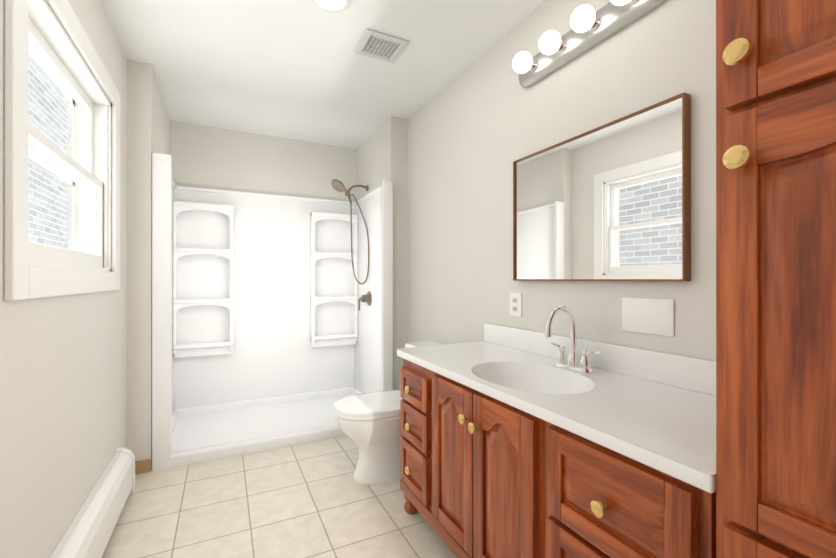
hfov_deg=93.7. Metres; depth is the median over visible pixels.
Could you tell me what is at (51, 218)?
brick wall
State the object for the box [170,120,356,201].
wall
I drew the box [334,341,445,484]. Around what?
toilet
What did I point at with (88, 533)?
baseboard heater
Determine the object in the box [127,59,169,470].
wall
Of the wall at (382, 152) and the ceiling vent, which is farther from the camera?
the wall at (382, 152)
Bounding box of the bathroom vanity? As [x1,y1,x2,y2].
[397,305,715,557]
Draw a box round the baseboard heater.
[50,447,134,557]
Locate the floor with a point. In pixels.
(311, 500)
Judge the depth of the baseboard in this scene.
2.32 m
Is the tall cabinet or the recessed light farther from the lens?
the recessed light
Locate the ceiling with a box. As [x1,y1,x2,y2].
[101,0,544,148]
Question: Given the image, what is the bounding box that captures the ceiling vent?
[354,29,408,62]
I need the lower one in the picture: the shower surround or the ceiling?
the shower surround
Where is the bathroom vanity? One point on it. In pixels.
(518, 443)
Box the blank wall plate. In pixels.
[622,297,673,336]
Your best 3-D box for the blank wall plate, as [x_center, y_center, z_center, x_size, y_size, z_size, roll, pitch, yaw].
[0.802,0.130,1.376,0.008,0.124,0.188,0,0,-26]
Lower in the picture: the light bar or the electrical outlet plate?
the electrical outlet plate
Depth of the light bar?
1.57 m
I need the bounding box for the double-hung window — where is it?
[4,0,119,300]
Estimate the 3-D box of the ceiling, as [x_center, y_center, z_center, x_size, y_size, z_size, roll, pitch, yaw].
[-0.262,-1.340,1.415,2.121,0.100,4.970,0,0,-26]
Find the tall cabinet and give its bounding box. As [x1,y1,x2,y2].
[716,0,835,557]
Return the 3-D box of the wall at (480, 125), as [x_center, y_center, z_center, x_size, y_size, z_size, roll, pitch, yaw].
[0.856,-0.070,1.411,0.120,2.440,3.970,0,0,-26]
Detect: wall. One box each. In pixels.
[0,0,126,557]
[29,60,66,248]
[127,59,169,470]
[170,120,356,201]
[357,116,407,389]
[408,0,715,360]
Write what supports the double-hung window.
in the wall at (63, 398)
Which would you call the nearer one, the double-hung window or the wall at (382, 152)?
the double-hung window
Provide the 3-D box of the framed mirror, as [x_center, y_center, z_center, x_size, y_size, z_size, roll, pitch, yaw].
[0.672,-0.290,1.605,0.036,0.596,0.814,0,0,-26]
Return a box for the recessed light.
[311,0,350,11]
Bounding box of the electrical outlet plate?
[510,293,521,316]
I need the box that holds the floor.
[102,436,456,557]
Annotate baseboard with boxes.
[135,459,149,473]
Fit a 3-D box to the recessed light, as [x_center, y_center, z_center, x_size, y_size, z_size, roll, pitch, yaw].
[-0.400,-1.278,1.793,0.190,0.022,0.190,0,0,-26]
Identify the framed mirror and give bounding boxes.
[513,92,690,280]
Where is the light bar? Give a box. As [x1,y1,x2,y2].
[512,0,665,87]
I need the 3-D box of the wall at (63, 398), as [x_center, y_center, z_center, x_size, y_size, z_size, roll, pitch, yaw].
[-0.906,-0.071,0.507,0.160,2.440,3.920,0,0,-26]
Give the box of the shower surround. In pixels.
[152,153,392,470]

